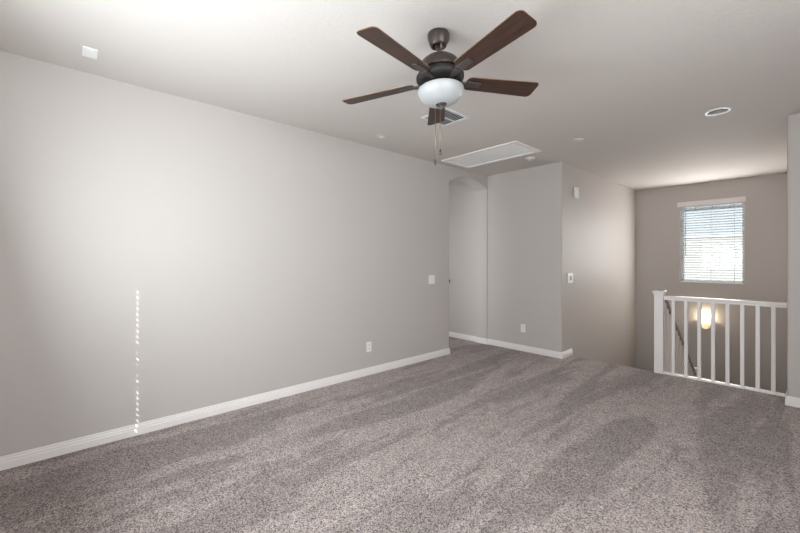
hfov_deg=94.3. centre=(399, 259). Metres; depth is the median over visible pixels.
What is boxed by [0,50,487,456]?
wall
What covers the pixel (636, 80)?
ceiling
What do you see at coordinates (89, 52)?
ceiling sensor
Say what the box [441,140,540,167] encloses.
attic hatch
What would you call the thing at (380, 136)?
ceiling sensor
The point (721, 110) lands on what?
recessed light
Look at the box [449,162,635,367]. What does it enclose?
wall
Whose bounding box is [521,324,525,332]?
wall outlet
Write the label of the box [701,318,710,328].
wall sconce
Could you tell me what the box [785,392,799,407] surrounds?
baseboard
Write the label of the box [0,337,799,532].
floor
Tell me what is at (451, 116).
ceiling vent
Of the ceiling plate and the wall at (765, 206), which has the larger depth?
the wall at (765, 206)
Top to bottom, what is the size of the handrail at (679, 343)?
2.763 m
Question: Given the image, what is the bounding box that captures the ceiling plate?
[572,138,583,141]
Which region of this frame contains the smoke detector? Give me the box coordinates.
[525,156,534,160]
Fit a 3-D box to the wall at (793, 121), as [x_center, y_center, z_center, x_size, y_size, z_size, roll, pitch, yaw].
[5.551,1.452,3.896,3.313,5.640,1.956,0,0,-42]
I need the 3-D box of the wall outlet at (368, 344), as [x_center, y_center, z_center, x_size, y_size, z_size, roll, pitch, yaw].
[-0.371,1.037,4.434,0.074,0.120,0.007,0,0,-42]
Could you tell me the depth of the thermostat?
5.32 m
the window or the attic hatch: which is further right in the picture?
the window
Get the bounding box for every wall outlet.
[366,341,370,351]
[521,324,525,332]
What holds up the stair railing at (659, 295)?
on the floor
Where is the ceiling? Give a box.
[0,0,799,190]
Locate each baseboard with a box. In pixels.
[0,348,449,470]
[449,331,572,358]
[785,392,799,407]
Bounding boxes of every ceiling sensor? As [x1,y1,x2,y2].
[82,46,97,58]
[375,134,386,138]
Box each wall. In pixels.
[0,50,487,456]
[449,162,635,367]
[636,173,786,393]
[787,113,799,397]
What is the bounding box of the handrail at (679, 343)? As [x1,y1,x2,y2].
[658,289,696,376]
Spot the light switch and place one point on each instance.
(431, 277)
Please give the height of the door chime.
0.152 m
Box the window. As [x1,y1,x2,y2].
[680,203,743,283]
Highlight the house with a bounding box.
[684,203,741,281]
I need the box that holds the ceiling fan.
[342,10,538,164]
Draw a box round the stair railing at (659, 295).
[652,290,786,396]
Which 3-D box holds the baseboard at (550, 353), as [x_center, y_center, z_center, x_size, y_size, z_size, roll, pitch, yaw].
[1.682,1.328,6.009,0.365,0.088,2.045,0,0,-42]
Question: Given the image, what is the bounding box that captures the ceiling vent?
[421,108,468,126]
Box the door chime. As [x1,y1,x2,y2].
[574,187,578,197]
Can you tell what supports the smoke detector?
attached to the ceiling
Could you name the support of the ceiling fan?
hanging from the ceiling
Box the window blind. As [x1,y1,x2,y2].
[677,196,745,283]
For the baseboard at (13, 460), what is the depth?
3.11 m
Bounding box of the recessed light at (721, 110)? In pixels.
[704,107,731,115]
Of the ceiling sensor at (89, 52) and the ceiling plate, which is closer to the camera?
the ceiling sensor at (89, 52)
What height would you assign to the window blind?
1.456 m
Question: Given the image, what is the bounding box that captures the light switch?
[429,275,434,283]
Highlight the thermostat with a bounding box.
[568,273,572,282]

